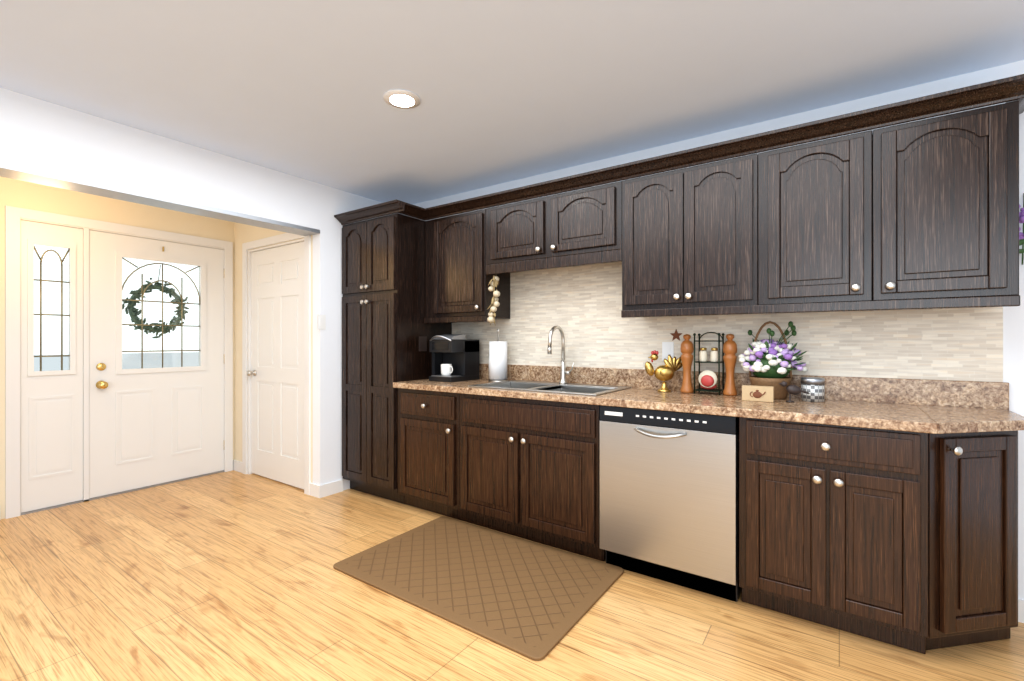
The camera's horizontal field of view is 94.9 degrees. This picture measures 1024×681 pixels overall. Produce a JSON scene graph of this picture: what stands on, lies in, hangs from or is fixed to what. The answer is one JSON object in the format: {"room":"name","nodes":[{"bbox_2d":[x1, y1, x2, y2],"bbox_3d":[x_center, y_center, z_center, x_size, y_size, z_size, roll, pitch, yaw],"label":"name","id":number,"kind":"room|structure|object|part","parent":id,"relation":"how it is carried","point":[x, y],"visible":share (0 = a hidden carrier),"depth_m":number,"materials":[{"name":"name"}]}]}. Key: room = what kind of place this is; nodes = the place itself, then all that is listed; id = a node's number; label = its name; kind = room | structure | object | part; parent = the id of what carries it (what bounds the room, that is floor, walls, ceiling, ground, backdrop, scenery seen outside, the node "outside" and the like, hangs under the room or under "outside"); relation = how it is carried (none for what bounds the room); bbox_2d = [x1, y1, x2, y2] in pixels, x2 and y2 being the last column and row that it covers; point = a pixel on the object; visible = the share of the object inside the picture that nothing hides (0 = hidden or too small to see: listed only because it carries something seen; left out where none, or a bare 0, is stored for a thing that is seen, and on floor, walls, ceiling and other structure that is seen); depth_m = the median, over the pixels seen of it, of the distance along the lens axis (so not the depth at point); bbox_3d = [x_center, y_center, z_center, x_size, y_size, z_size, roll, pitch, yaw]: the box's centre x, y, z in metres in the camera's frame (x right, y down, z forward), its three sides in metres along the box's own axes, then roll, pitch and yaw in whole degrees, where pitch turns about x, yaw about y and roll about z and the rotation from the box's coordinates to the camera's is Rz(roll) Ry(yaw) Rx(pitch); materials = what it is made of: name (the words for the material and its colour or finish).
{"room":"kitchen","nodes":[
{"label":"kitchen","id":0,"kind":"room"},
{"bbox_2d":[0,177,233,518],"bbox_3d":[-3.863,0.002,2.812,0.140,2.444,4.300,0,0,35],"label":"wall","id":1,"kind":"structure","parent":0,"point":[29,195],"depth_m":3.55,"materials":[{"name":"beige paint"}]},
{"bbox_2d":[21,220,82,512],"bbox_3d":[-3.366,0.182,3.440,0.057,2.056,0.330,0,0,35],"label":"panel","id":2,"kind":"object","parent":1,"relation":"attached to","point":[52,438],"visible":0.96,"depth_m":3.42,"materials":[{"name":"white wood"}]},
{"bbox_2d":[5,206,232,518],"bbox_3d":[-3.116,0.149,3.868,0.158,2.150,1.469,0,0,35],"label":"door frame","id":3,"kind":"structure","parent":1,"relation":"attached to","point":[14,216],"depth_m":3.48,"materials":[{"name":"wood"}]},
{"bbox_2d":[89,230,223,497],"bbox_3d":[-2.948,0.182,3.986,0.119,2.056,0.969,0,0,35],"label":"front door","id":4,"kind":"structure","parent":1,"relation":"in","point":[149,426],"depth_m":3.92,"materials":[{"name":"white wood"}]},
{"bbox_2d":[122,266,188,337],"bbox_3d":[-3.062,-0.332,4.053,0.131,0.629,0.494,0,0,35],"label":"wreath","id":5,"kind":"object","parent":4,"relation":"attached to","point":[136,311],"depth_m":4.03,"materials":[{"name":"green plant"}]},
{"bbox_2d":[0,88,319,229],"bbox_3d":[-2.770,-1.030,1.989,0.180,0.379,4.200,0,0,35],"label":"wall","id":6,"kind":"structure","parent":0,"point":[39,134],"depth_m":2.72,"materials":[{"name":"white paint"}]},
{"bbox_2d":[0,162,319,235],"bbox_3d":[-2.769,-0.848,1.988,0.183,0.027,4.199,0,0,35],"label":"trim","id":7,"kind":"structure","parent":6,"relation":"attached to","point":[17,172],"depth_m":2.76,"materials":[{"name":"paint"}]},
{"bbox_2d":[234,222,312,482],"bbox_3d":[-2.077,0.002,4.127,1.287,2.444,0.100,0,0,35],"label":"wall","id":8,"kind":"structure","parent":0,"point":[244,233],"depth_m":4.38,"materials":[{"name":"beige paint"}]},
{"bbox_2d":[246,242,303,488],"bbox_3d":[-2.033,0.203,4.039,0.900,2.018,0.102,0,0,35],"label":"closet door","id":9,"kind":"structure","parent":8,"relation":"in","point":[276,372],"depth_m":4.04,"materials":[{"name":"white wood"}]},
{"bbox_2d":[242,233,310,494],"bbox_3d":[-2.013,0.165,4.072,1.071,2.118,0.117,0,0,35],"label":"door frame","id":10,"kind":"structure","parent":8,"relation":"attached to","point":[246,345],"depth_m":4.12,"materials":[{"name":"white wood"}]},
{"bbox_2d":[313,184,394,489],"bbox_3d":[-1.312,0.002,4.005,0.108,2.444,0.825,0,0,35],"label":"wall","id":11,"kind":"structure","parent":0,"point":[327,360],"depth_m":3.72,"materials":[{"name":"white paint"}]},
{"bbox_3d":[-1.487,-0.143,3.666,0.008,0.115,0.070,0,0,35],"label":"light switch wall plate","id":12,"kind":"part","parent":11,"relation":"part of","materials":[{"name":"white plastic"}]},
{"bbox_2d":[0,470,1023,680],"bbox_3d":[-0.896,1.284,1.256,7.707,0.120,5.140,0,0,35],"label":"floor","id":13,"kind":"structure","parent":0,"point":[233,575],"depth_m":2.06,"materials":[{"name":"beige wood"}]},
{"bbox_2d":[342,213,451,503],"bbox_3d":[-0.955,0.143,3.855,0.660,2.158,0.642,0,0,35],"label":"pantry cabinet","id":14,"kind":"object","parent":13,"relation":"on","point":[388,333],"visible":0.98,"depth_m":3.59,"materials":[{"name":"brown wood"}]},
{"bbox_2d":[398,388,465,521],"bbox_3d":[-0.442,0.783,3.498,0.596,0.877,0.642,0,0,35],"label":"base cabinet","id":15,"kind":"object","parent":13,"relation":"on","point":[428,450],"visible":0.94,"depth_m":3.25,"materials":[{"name":"brown wood"}]},
{"bbox_2d":[333,516,623,660],"bbox_3d":[-0.186,1.216,2.513,1.320,0.013,0.875,0,0,35],"label":"floor mat","id":16,"kind":"object","parent":13,"relation":"on","point":[531,600],"visible":0.94,"depth_m":2.38,"materials":[{"name":"brown rubber"}]},
{"bbox_2d":[459,393,604,560],"bbox_3d":[0.213,0.783,3.041,0.996,0.877,0.642,0,0,35],"label":"base cabinet","id":17,"kind":"object","parent":13,"relation":"on","point":[529,469],"visible":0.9,"depth_m":2.77,"materials":[{"name":"brown wood"}]},
{"bbox_2d":[393,363,1023,433],"bbox_3d":[0.657,0.264,2.736,3.270,0.159,0.636,0,0,35],"label":"countertop","id":18,"kind":"structure","parent":17,"relation":"on","point":[931,406],"depth_m":2.26,"materials":[{"name":"stone"}]},
{"bbox_2d":[429,334,478,381],"bbox_3d":[-0.459,0.128,3.596,0.255,0.350,0.350,0,0,35],"label":"coffee maker","id":19,"kind":"object","parent":18,"relation":"on","point":[455,357],"visible":1,"depth_m":3.54,"materials":[{"name":"plastic"}]},
{"bbox_2d":[488,329,507,381],"bbox_3d":[-0.102,0.108,3.500,0.150,0.390,0.150,0,0,35],"label":"paper towel holder","id":20,"kind":"object","parent":18,"relation":"on","point":[497,360],"visible":0.96,"depth_m":3.44,"materials":[{"name":"white paper"}]},
{"bbox_2d":[468,380,631,395],"bbox_3d":[0.239,0.397,3.054,0.914,0.202,0.543,0,0,35],"label":"sink","id":21,"kind":"object","parent":18,"relation":"in","point":[568,388],"visible":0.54,"depth_m":3.09,"materials":[{"name":"metal"}]},
{"bbox_2d":[547,325,573,383],"bbox_3d":[0.329,0.097,3.147,0.117,0.397,0.228,0,0,35],"label":"faucet","id":22,"kind":"object","parent":18,"relation":"on","point":[564,372],"visible":1,"depth_m":3.22,"materials":[{"name":"silver metal"}]},
{"bbox_2d":[645,350,681,391],"bbox_3d":[0.906,0.180,2.799,0.198,0.246,0.141,0,0,35],"label":"rooster figurine","id":23,"kind":"object","parent":18,"relation":"on","point":[668,369],"visible":1,"depth_m":2.78,"materials":[{"name":"gold metal"}]},
{"bbox_2d":[680,334,693,392],"bbox_3d":[1.020,0.133,2.736,0.074,0.341,0.074,0,0,35],"label":"pepper mill","id":24,"kind":"object","parent":18,"relation":"on","point":[687,348],"visible":1,"depth_m":2.71,"materials":[{"name":"brown wood"}]},
{"bbox_2d":[693,332,724,394],"bbox_3d":[1.122,0.127,2.677,0.145,0.353,0.125,0,0,35],"label":"spice rack","id":25,"kind":"object","parent":18,"relation":"on","point":[707,379],"visible":0.98,"depth_m":2.65,"materials":[{"name":"metal"}]},
{"bbox_2d":[723,334,736,395],"bbox_3d":[1.209,0.133,2.604,0.074,0.341,0.074,0,0,35],"label":"pepper mill","id":26,"kind":"object","parent":18,"relation":"on","point":[729,351],"visible":1,"depth_m":2.58,"materials":[{"name":"brown wood"}]},
{"bbox_2d":[742,385,773,401],"bbox_3d":[1.231,0.266,2.352,0.140,0.075,0.040,0,0,35],"label":"block","id":27,"kind":"object","parent":18,"relation":"on","point":[758,393],"visible":1,"depth_m":2.34,"materials":[{"name":"beige wood"}]},
{"bbox_2d":[738,321,807,399],"bbox_3d":[1.369,0.100,2.478,0.323,0.406,0.255,0,0,35],"label":"flower basket","id":28,"kind":"object","parent":18,"relation":"on","point":[769,362],"visible":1,"depth_m":2.42,"materials":[{"name":"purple plant"}]},
{"bbox_2d":[779,381,809,401],"bbox_3d":[1.388,0.252,2.313,0.133,0.102,0.056,0,0,35],"label":"bird figurine","id":29,"kind":"object","parent":18,"relation":"on","point":[793,389],"visible":0.98,"depth_m":2.30,"materials":[{"name":"metal"}]},
{"bbox_2d":[801,377,824,401],"bbox_3d":[1.515,0.245,2.367,0.104,0.115,0.104,0,0,35],"label":"candle tin","id":30,"kind":"object","parent":18,"relation":"on","point":[814,387],"visible":0.98,"depth_m":2.33,"materials":[{"name":"metal"}]},
{"bbox_2d":[600,405,741,601],"bbox_3d":[0.895,0.784,2.542,0.666,0.872,0.641,0,0,35],"label":"dishwasher","id":31,"kind":"object","parent":13,"relation":"on","point":[669,496],"visible":0.92,"depth_m":2.30,"materials":[{"name":"metal"}]},
{"bbox_2d":[739,417,928,653],"bbox_3d":[1.455,0.783,2.176,0.652,0.877,0.642,0,0,35],"label":"base cabinet","id":32,"kind":"object","parent":13,"relation":"on","point":[833,526],"visible":0.92,"depth_m":1.92,"materials":[{"name":"brown wood"}]},
{"bbox_2d":[926,431,1017,649],"bbox_3d":[1.862,0.783,1.925,0.298,0.877,0.588,0,0,35],"label":"base cabinet","id":33,"kind":"object","parent":13,"relation":"on","point":[973,537],"visible":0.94,"depth_m":1.78,"materials":[{"name":"brown wood"}]},
{"bbox_2d":[1018,599,1023,622],"bbox_3d":[2.904,1.177,1.562,1.820,0.095,0.013,0,0,35],"label":"baseboard","id":34,"kind":"structure","parent":13,"relation":"on","point":[1020,602],"depth_m":2.04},
{"bbox_2d":[0,0,1023,204],"bbox_3d":[-0.896,-1.280,1.256,7.707,0.120,5.140,0,0,35],"label":"ceiling","id":35,"kind":"structure","parent":0,"point":[505,91],"depth_m":2.12,"materials":[{"name":"white paint"}]},
{"bbox_2d":[383,89,420,108],"bbox_3d":[-0.554,-1.214,2.370,0.184,0.011,0.184,0,0,35],"label":"recessed light","id":36,"kind":"object","parent":35,"relation":"in","point":[401,98],"visible":1,"depth_m":2.36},
{"bbox_2d":[399,60,1023,599],"bbox_3d":[1.307,0.002,2.768,5.820,2.444,0.140,0,0,35],"label":"wall","id":37,"kind":"structure","parent":0,"point":[1013,346],"depth_m":2.23,"materials":[{"name":"white paint"}]},
{"bbox_2d":[424,209,509,322],"bbox_3d":[-0.361,-0.535,3.612,0.598,0.802,0.362,0,0,35],"label":"upper cabinet","id":38,"kind":"object","parent":37,"relation":"attached to","point":[457,279],"visible":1,"depth_m":3.48,"materials":[{"name":"brown wood"}]},
{"bbox_2d":[487,275,499,325],"bbox_3d":[-0.128,-0.289,3.315,0.096,0.367,0.098,0,0,35],"label":"garlic","id":39,"kind":"object","parent":38,"relation":"hanging from","point":[495,303],"visible":1,"depth_m":3.29,"materials":[{"name":"white food"}]},
{"bbox_2d":[486,181,621,274],"bbox_3d":[0.302,-0.701,3.150,1.013,0.470,0.362,0,0,35],"label":"upper cabinet","id":40,"kind":"object","parent":37,"relation":"attached to","point":[580,227],"visible":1,"depth_m":2.98,"materials":[{"name":"brown wood"}]},
{"bbox_2d":[622,154,757,309],"bbox_3d":[1.010,-0.556,2.657,0.709,0.760,0.362,0,0,35],"label":"upper cabinet","id":41,"kind":"object","parent":37,"relation":"attached to","point":[689,237],"visible":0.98,"depth_m":2.51,"materials":[{"name":"brown wood"}]},
{"bbox_2d":[452,262,1002,381],"bbox_3d":[0.835,-0.116,3.006,3.253,0.880,0.008,0,0,35],"label":"tile backsplash","id":42,"kind":"structure","parent":37,"relation":"attached to","point":[581,306],"depth_m":2.73,"materials":[{"name":"beige tile"}]},
{"bbox_2d":[662,342,673,359],"bbox_3d":[0.965,0.067,2.906,0.070,0.115,0.006,0,0,35],"label":"electrical outlet plate","id":43,"kind":"object","parent":42,"relation":"attached to","point":[667,348],"visible":0.86,"depth_m":2.90,"materials":[{"name":"white plastic"}]},
{"bbox_2d":[670,329,682,340],"bbox_3d":[1.006,-0.035,2.878,0.076,0.072,0.005,0,0,35],"label":"star decoration","id":44,"kind":"object","parent":42,"relation":"attached to","point":[676,334],"visible":1,"depth_m":2.88,"materials":[{"name":"brown metal"}]},
{"bbox_2d":[758,130,871,304],"bbox_3d":[1.488,-0.556,2.323,0.454,0.760,0.362,0,0,35],"label":"door","id":45,"kind":"structure","parent":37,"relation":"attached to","point":[814,222],"depth_m":2.19,"materials":[{"name":"brown wood"}]},
{"bbox_2d":[621,101,1019,317],"bbox_3d":[1.383,-0.535,2.396,1.620,0.802,0.362,0,0,35],"label":"upper cabinet","id":46,"kind":"object","parent":37,"relation":"attached to","point":[945,211],"visible":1,"depth_m":1.94,"materials":[{"name":"brown wood"}]},
{"bbox_2d":[334,74,1023,224],"bbox_3d":[0.382,-0.970,2.872,4.014,0.066,0.395,0,0,30],"label":"crown molding","id":47,"kind":"structure","parent":46,"relation":"on","point":[1006,90],"depth_m":2.33,"materials":[{"name":"brown wood"}]},
{"bbox_2d":[1019,193,1023,264],"bbox_3d":[2.195,-0.481,2.012,0.088,0.310,0.050,0,0,35],"label":"flowers","id":48,"kind":"object","parent":37,"relation":"attached to","point":[1021,234],"visible":0.42,"depth_m":2.02,"materials":[{"name":"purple plant"}]},
{"label":"outside","id":49,"kind":"structure","parent":0,"visible":0},
{"bbox_2d":[34,245,198,370],"bbox_3d":[-3.506,0.074,4.086,0.010,2.300,2.000,0,0,35],"label":"window glass","id":50,"kind":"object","parent":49,"point":[154,319],"depth_m":4.24,"materials":[{"name":"clear glass"}]}
]}

